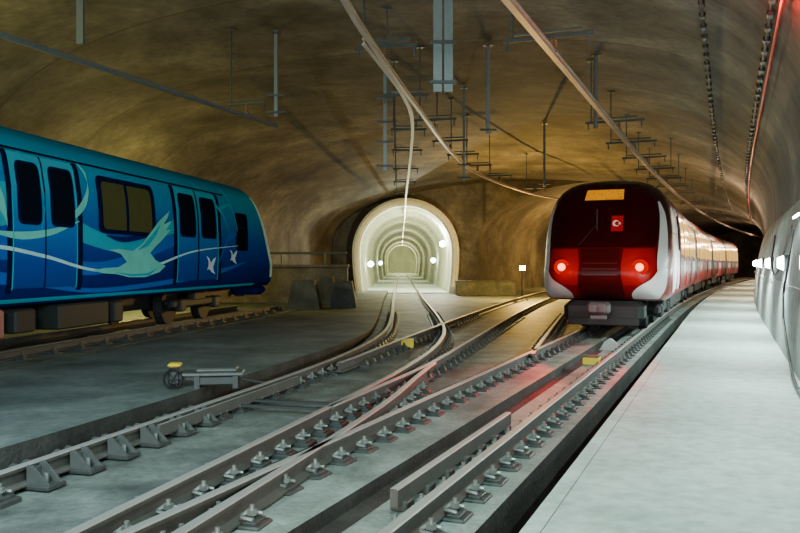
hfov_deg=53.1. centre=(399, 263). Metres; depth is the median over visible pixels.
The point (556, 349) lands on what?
fastener
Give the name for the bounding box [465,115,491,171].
bracket
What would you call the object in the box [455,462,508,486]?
fastener
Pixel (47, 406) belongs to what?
floor
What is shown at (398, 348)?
fastener
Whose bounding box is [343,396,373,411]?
fastener
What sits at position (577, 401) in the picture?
fastener
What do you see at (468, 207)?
wall
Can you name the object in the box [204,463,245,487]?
fastener
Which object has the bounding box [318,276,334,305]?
concrete block
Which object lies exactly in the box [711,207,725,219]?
bracket
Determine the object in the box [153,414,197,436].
brace
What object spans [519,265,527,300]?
work lamp
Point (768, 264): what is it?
wall lamp
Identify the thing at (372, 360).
fastener
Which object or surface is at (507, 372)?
fastener
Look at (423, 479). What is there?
rail
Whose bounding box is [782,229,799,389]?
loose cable
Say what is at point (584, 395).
fastener
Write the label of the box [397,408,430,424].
fastener
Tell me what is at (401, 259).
wall
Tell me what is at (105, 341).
fastener
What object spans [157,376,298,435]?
rail
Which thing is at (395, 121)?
bracket
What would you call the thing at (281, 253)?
pipe railing
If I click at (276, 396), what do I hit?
fastener
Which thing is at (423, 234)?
wall
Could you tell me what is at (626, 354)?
fastener
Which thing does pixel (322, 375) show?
fastener
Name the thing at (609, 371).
fastener
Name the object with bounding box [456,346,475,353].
fastener
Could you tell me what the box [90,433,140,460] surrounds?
brace
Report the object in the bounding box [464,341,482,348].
fastener
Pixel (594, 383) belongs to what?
fastener
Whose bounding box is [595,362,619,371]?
fastener
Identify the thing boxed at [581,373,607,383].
fastener
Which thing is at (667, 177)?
bracket
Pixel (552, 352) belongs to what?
fastener
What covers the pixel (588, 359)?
box
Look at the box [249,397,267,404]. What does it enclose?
fastener
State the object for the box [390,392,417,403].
fastener
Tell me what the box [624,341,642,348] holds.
fastener
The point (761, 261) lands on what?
wall lamp
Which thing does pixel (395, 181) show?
bracket
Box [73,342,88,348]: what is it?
fastener
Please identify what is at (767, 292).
wall
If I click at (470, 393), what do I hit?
fastener
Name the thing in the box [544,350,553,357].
fastener
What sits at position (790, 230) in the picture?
loose cable
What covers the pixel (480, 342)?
fastener
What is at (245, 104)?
bracket
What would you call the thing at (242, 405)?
bar
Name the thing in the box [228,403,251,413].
fastener
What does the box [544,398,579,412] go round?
fastener
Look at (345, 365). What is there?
rail
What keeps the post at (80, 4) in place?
hanging from the ceiling
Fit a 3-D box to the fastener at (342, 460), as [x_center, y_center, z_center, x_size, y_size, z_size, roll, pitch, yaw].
[-0.643,1.726,7.227,0.462,0.168,0.238,0,0,22]
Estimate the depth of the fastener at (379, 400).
10.25 m
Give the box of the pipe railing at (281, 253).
[270,252,346,263]
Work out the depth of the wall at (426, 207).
48.59 m
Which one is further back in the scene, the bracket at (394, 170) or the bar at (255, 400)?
the bracket at (394, 170)
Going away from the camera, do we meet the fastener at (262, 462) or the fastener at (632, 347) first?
the fastener at (262, 462)
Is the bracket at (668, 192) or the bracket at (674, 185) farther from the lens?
the bracket at (668, 192)
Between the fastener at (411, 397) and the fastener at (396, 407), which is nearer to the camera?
the fastener at (396, 407)
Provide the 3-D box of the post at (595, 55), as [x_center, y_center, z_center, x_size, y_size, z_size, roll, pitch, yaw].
[4.900,-4.343,20.000,0.232,1.886,0.220,0,0,0]
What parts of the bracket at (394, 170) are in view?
cross arm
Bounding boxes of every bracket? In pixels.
[226,28,265,114]
[355,0,417,61]
[383,8,427,106]
[390,60,426,138]
[392,92,421,157]
[393,121,418,174]
[393,145,415,187]
[394,170,412,196]
[414,46,455,129]
[432,92,467,148]
[447,99,478,160]
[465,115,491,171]
[486,132,511,181]
[503,12,594,52]
[523,154,545,192]
[585,60,644,130]
[606,91,656,149]
[622,115,666,164]
[635,133,674,174]
[646,149,681,183]
[656,163,688,191]
[664,175,694,197]
[679,191,705,205]
[693,196,715,213]
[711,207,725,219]
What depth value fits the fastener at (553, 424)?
8.76 m
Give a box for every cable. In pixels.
[698,0,732,209]
[745,0,776,221]
[754,270,799,289]
[771,226,792,275]
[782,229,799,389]
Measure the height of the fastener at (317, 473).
0.168 m
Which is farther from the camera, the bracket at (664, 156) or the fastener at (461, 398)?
the bracket at (664, 156)
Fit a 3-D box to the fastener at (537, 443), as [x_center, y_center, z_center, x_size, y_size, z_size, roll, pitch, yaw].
[1.199,1.726,7.934,0.462,0.168,0.238,0,0,22]
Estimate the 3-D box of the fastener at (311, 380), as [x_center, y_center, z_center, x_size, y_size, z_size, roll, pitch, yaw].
[-1.457,1.726,12.165,0.462,0.168,0.238,0,0,13]
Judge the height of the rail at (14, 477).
0.160 m
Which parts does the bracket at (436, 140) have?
post, cross arm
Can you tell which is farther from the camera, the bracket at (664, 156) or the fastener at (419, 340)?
the bracket at (664, 156)
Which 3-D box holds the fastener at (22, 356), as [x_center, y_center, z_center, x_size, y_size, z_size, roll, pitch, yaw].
[-6.561,1.581,13.666,0.462,0.158,0.238,0,0,9]
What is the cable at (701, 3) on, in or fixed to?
attached to the ceiling
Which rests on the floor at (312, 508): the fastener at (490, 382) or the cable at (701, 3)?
the fastener at (490, 382)
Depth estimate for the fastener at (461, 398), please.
10.30 m
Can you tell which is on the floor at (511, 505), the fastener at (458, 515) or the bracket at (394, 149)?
the fastener at (458, 515)
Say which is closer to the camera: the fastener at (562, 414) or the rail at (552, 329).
the fastener at (562, 414)
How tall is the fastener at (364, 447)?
0.168 m
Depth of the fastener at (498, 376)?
12.11 m
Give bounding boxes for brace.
[7,459,65,491]
[52,445,105,474]
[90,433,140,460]
[123,423,170,447]
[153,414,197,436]
[180,405,220,426]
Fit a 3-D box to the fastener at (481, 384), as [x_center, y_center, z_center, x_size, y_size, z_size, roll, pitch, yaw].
[1.030,1.726,11.307,0.462,0.168,0.238,0,0,22]
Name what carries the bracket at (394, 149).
attached to the ceiling
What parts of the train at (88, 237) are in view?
door post, door, pane, door post, door, pane, door post, pane, door post, door, pane, bogie frame, door post, door, pane, door post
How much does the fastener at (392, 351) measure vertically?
0.158 m
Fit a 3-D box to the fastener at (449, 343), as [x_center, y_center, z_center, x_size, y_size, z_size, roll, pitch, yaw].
[0.923,1.731,17.549,0.462,0.158,0.238,0,0,6]
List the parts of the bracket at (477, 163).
post, cross arm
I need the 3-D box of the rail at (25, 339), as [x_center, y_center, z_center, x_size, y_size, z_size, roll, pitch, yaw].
[-7.641,1.530,16.000,0.157,0.160,24.306,0,0,9]
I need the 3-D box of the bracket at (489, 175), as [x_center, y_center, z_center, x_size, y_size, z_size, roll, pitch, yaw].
[4.153,-4.485,33.500,1.100,2.080,0.160,0,0,14]
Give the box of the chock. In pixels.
[600,338,619,350]
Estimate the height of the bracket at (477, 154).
2.144 m
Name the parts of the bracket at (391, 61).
post, cross arm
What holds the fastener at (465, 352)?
on the floor at (66, 507)
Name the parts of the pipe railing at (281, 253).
handrail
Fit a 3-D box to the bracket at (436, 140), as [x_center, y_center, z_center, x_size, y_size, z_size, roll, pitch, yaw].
[1.502,-4.517,24.000,1.100,2.144,0.160,0,0,14]
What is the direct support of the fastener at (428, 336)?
on the floor at (66, 507)
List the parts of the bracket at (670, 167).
post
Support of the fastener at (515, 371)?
on the floor at (312, 508)
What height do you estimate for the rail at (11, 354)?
0.160 m
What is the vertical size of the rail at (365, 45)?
0.093 m
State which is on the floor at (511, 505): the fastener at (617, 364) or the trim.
the fastener at (617, 364)
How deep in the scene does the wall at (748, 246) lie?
124.36 m
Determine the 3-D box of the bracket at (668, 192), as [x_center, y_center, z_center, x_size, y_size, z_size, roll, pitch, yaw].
[14.515,-4.056,41.538,1.500,1.222,0.160,0,0,22]
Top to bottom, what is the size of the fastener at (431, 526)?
0.168 m
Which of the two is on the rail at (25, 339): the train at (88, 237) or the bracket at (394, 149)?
the train at (88, 237)
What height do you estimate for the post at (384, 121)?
3.230 m
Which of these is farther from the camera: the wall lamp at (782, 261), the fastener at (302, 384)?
the wall lamp at (782, 261)
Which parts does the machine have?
motor, rod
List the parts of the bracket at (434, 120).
post, cross arm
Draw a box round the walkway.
[541,280,799,532]
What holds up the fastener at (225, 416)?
on the floor at (66, 507)
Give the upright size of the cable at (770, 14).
1.537 m
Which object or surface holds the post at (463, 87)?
hanging from the ceiling
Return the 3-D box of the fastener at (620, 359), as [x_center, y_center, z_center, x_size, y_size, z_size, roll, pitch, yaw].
[3.801,1.726,14.281,0.462,0.168,0.238,0,0,22]
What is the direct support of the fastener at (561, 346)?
on the floor at (312, 508)
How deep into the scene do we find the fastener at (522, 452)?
7.38 m
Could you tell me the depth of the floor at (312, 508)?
7.55 m
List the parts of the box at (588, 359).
lid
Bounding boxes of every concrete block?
[287,280,321,309]
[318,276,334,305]
[330,281,356,307]
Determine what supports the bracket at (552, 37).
attached to the ceiling
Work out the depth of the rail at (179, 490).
6.48 m
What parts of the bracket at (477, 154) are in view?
post, cross arm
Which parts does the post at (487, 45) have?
ceiling plate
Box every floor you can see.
[0,290,387,469]
[0,293,585,532]
[230,278,752,532]
[315,294,695,532]
[342,284,733,532]
[368,273,447,292]
[516,276,754,292]
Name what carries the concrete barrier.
on the floor at (47, 406)
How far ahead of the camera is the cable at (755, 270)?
14.62 m
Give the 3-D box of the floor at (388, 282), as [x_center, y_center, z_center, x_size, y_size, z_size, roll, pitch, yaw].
[0.350,1.985,103.500,5.400,0.470,109.000,0,0,0]
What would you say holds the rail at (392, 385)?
on the floor at (312, 508)
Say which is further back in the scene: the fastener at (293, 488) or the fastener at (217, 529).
the fastener at (293, 488)
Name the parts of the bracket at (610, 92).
post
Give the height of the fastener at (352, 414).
0.168 m
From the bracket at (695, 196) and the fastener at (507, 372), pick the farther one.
the bracket at (695, 196)
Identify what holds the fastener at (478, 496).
on the floor at (511, 505)
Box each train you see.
[0,126,271,339]
[544,181,737,328]
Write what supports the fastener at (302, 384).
on the floor at (66, 507)
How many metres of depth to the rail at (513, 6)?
14.79 m
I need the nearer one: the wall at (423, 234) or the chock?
the chock
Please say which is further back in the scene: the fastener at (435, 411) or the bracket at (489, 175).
the bracket at (489, 175)
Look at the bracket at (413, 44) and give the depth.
13.56 m
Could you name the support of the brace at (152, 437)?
on the floor at (66, 507)
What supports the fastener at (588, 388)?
on the floor at (511, 505)
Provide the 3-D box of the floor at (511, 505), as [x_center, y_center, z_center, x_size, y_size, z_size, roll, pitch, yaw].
[27.201,2.000,58.500,61.981,0.440,123.000,0,0,0]
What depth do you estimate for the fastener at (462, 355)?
15.12 m
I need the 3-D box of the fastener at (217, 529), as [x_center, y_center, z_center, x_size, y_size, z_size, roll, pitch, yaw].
[-1.260,1.726,5.019,0.462,0.168,0.238,0,0,15]
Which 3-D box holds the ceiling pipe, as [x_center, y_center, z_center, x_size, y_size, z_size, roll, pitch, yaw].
[10.930,-3.072,24.555,0.324,1.236,44.540,0,0,23]
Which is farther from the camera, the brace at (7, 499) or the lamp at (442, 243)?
the lamp at (442, 243)
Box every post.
[76,0,84,44]
[267,30,284,116]
[377,42,392,169]
[430,0,455,92]
[457,86,470,180]
[480,42,496,134]
[539,122,549,186]
[590,52,601,128]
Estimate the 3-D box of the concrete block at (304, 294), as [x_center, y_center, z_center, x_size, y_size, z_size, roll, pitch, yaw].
[-3.500,1.125,29.300,1.200,1.050,0.900,0,0,0]
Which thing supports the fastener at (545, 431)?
on the floor at (511, 505)
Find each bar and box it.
[241,404,322,410]
[254,399,332,404]
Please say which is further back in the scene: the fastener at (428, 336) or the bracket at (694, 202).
the bracket at (694, 202)
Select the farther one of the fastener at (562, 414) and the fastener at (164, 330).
the fastener at (164, 330)
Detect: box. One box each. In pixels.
[395,339,413,347]
[582,354,601,364]
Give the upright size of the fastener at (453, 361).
0.158 m
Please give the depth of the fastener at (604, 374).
12.36 m
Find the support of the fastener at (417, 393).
on the floor at (66, 507)
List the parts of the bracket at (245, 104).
post, cross arm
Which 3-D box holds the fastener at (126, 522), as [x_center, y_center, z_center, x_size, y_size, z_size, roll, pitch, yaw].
[-1.868,1.726,5.145,0.462,0.168,0.238,0,0,15]
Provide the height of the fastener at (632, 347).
0.158 m
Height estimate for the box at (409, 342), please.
0.182 m
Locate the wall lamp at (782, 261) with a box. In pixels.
[777,255,788,270]
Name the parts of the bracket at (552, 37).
post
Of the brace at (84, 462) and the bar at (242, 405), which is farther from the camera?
the bar at (242, 405)
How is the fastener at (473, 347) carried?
on the floor at (66, 507)
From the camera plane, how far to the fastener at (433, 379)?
12.29 m
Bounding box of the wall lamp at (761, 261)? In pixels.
[758,259,764,267]
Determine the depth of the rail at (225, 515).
6.02 m
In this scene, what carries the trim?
attached to the walkway
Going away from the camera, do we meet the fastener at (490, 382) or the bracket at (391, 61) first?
the fastener at (490, 382)
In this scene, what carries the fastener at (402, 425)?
on the floor at (312, 508)
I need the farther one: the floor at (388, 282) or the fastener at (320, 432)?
the floor at (388, 282)
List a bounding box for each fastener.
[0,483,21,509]
[14,352,32,359]
[46,347,62,354]
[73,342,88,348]
[90,517,132,532]
[100,338,112,344]
[122,334,133,339]
[134,496,176,513]
[141,330,153,336]
[159,327,170,332]
[172,478,214,499]
[175,324,186,329]
[176,523,222,532]
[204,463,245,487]
[214,501,272,531]
[215,410,232,420]
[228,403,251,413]
[232,449,273,472]
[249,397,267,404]
[256,470,303,495]
[257,438,297,460]
[263,391,283,399]
[278,428,316,448]
[279,385,296,393]
[287,456,331,479]
[293,377,309,388]
[297,419,333,437]
[305,372,320,383]
[314,410,348,428]
[315,444,356,465]
[316,368,330,378]
[325,364,339,374]
[329,403,361,419]
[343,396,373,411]
[351,436,378,453]
[355,390,382,404]
[356,358,372,367]
[361,424,397,442]
[368,355,379,364]
[372,405,397,412]
[376,352,386,360]
[380,416,415,433]
[382,398,409,407]
[383,350,392,357]
[384,513,447,532]
[389,347,398,355]
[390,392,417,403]
[395,345,404,352]
[397,386,425,399]
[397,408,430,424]
[401,342,409,349]
[401,381,430,393]
[411,370,436,381]
[411,493,473,523]
[413,401,445,416]
[416,336,424,343]
[426,333,433,339]
[427,395,457,409]
[431,339,452,346]
[432,344,450,350]
[433,367,443,377]
[435,476,492,503]
[438,356,459,365]
[439,363,449,373]
[443,353,464,362]
[445,360,455,369]
[452,348,471,356]
[452,384,480,397]
[453,391,469,402]
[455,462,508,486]
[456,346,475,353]
[459,351,468,359]
[461,343,479,350]
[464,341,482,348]
[468,339,485,346]
[473,375,499,386]
[476,381,490,391]
[477,449,522,471]
[488,438,534,458]
[492,367,515,377]
[495,372,507,381]
[502,428,545,447]
[507,360,529,369]
[510,364,522,373]
[514,357,536,366]
[514,419,555,437]
[521,354,542,363]
[528,412,564,428]
[535,404,572,419]
[537,352,547,360]
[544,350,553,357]
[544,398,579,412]
[549,348,558,354]
[554,345,562,351]
[554,392,586,405]
[559,343,567,349]
[562,387,592,399]
[564,341,571,347]
[569,382,597,393]
[575,377,602,388]
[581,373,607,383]
[586,369,611,379]
[591,365,615,375]
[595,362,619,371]
[600,359,623,367]
[604,356,626,364]
[608,353,629,361]
[612,351,632,358]
[615,348,635,355]
[618,346,637,353]
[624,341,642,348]
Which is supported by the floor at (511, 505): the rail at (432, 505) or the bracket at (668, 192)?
the rail at (432, 505)
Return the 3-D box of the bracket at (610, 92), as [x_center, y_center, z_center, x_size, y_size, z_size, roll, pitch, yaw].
[7.005,-4.357,24.238,1.500,1.825,0.160,0,0,22]
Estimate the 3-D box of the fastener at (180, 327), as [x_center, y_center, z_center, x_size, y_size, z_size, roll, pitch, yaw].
[-5.566,1.581,19.887,0.462,0.158,0.238,0,0,9]
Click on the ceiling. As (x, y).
(306, 176)
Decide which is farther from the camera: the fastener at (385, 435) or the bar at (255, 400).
the bar at (255, 400)
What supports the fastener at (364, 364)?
on the floor at (66, 507)
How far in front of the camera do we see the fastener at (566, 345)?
17.09 m
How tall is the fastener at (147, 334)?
0.158 m
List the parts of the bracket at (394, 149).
post, cross arm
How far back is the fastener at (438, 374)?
12.74 m
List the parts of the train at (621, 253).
bulb, red panel, red panel, bulb, bogie frame, white panel, cab door, pane, door, pane, pane, pane, pane, door, pane, door, pane, door, pane, pane, door, pane, door, door, door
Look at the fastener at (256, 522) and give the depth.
5.42 m
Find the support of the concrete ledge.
on the floor at (66, 507)
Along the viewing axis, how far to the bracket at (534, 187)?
39.03 m
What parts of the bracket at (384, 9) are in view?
post, cross arm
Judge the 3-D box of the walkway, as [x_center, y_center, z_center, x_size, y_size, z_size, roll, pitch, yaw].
[29.238,1.885,58.500,63.267,0.670,123.000,0,0,0]
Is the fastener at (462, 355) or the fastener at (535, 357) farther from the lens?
the fastener at (462, 355)
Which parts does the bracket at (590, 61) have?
post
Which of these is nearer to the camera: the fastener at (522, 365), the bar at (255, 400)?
the bar at (255, 400)
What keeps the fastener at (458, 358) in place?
on the floor at (66, 507)
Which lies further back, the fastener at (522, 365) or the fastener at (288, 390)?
the fastener at (522, 365)
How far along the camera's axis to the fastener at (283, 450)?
7.41 m
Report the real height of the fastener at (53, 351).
0.158 m
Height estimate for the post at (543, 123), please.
2.502 m
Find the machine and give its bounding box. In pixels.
[163,362,263,389]
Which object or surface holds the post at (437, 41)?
hanging from the ceiling
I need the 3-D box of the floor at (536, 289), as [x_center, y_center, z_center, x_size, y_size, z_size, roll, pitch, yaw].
[30.346,2.010,85.000,50.950,0.420,70.000,0,0,0]
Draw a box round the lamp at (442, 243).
[440,241,445,246]
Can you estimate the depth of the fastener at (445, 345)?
16.53 m
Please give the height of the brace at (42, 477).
0.189 m
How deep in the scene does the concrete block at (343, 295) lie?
30.20 m
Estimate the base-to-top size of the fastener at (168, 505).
0.168 m
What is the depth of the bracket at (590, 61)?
20.83 m
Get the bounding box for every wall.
[333,181,585,289]
[352,198,458,293]
[361,207,449,291]
[388,246,415,272]
[478,182,760,288]
[715,231,763,275]
[754,200,799,380]
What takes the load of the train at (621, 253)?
on the rail at (168, 521)
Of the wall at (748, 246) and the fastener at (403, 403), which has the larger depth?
the wall at (748, 246)
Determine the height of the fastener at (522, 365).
0.168 m
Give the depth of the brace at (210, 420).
8.85 m
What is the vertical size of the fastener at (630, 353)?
0.158 m
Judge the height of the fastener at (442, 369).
0.158 m
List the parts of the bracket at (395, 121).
post, cross arm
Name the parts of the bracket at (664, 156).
post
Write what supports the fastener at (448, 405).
on the floor at (312, 508)
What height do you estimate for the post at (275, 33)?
2.050 m
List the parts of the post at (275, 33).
ceiling plate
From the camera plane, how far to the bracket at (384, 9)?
17.48 m
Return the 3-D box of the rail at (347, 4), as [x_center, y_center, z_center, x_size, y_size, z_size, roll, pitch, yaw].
[6.023,-3.397,33.120,4.037,0.094,57.944,0,0,18]
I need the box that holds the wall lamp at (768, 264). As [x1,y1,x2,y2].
[765,257,773,268]
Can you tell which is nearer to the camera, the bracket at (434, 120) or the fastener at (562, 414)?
the fastener at (562, 414)
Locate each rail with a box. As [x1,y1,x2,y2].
[0,31,278,127]
[0,273,398,493]
[0,305,237,347]
[0,305,278,361]
[64,273,446,532]
[117,277,754,532]
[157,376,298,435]
[172,362,436,532]
[330,298,555,417]
[335,291,546,371]
[340,0,558,199]
[362,38,413,241]
[378,278,754,532]
[390,412,510,511]
[501,0,763,237]
[530,312,564,362]
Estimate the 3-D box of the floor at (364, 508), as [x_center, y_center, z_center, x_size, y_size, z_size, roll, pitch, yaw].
[26.581,2.060,58.500,61.461,0.320,123.000,0,0,0]
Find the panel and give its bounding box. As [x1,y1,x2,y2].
[578,248,624,297]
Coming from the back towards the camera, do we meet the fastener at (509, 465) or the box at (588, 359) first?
the box at (588, 359)
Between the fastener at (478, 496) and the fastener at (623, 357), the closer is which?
the fastener at (478, 496)
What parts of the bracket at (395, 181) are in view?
cross arm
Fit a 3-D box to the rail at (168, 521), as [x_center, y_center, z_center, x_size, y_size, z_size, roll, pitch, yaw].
[26.009,1.680,59.756,58.144,0.160,116.571,0,0,0]
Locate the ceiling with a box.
[0,0,799,263]
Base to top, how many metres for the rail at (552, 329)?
0.160 m
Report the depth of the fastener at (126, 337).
17.15 m
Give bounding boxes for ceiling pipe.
[748,0,783,219]
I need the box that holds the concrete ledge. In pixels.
[454,280,516,295]
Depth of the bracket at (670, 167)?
30.96 m
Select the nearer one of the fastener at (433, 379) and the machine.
the machine
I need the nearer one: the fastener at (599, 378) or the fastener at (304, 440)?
the fastener at (304, 440)
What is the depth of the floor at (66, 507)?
9.26 m
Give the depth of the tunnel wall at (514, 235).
57.26 m
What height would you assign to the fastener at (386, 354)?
0.158 m
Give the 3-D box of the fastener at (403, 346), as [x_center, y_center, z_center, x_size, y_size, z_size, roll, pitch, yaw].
[-0.036,1.731,16.856,0.462,0.158,0.238,0,0,14]
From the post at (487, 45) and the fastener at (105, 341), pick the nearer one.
the fastener at (105, 341)
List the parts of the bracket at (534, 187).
post, cross arm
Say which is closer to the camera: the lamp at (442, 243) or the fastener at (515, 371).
the fastener at (515, 371)
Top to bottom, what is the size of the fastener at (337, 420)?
0.168 m
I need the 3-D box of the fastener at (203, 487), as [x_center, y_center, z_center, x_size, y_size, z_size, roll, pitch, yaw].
[-1.607,1.726,6.090,0.462,0.168,0.238,0,0,16]
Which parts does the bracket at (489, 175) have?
post, cross arm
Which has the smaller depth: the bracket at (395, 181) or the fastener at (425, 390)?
the fastener at (425, 390)
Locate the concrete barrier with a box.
[220,264,348,302]
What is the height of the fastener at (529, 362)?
0.168 m
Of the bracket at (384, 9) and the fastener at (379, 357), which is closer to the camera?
the fastener at (379, 357)
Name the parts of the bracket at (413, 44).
post, cross arm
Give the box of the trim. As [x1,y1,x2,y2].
[519,279,754,532]
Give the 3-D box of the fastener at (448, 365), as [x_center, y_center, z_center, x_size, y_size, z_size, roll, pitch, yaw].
[0.710,1.731,13.776,0.462,0.158,0.238,0,0,14]
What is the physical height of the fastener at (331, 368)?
0.168 m
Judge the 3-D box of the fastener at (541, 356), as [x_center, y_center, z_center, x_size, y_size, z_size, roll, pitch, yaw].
[2.517,1.726,14.934,0.462,0.168,0.238,0,0,22]
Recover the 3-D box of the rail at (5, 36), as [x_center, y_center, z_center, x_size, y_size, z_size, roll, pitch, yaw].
[-5.270,-3.441,13.997,0.085,0.082,12.796,0,0,20]

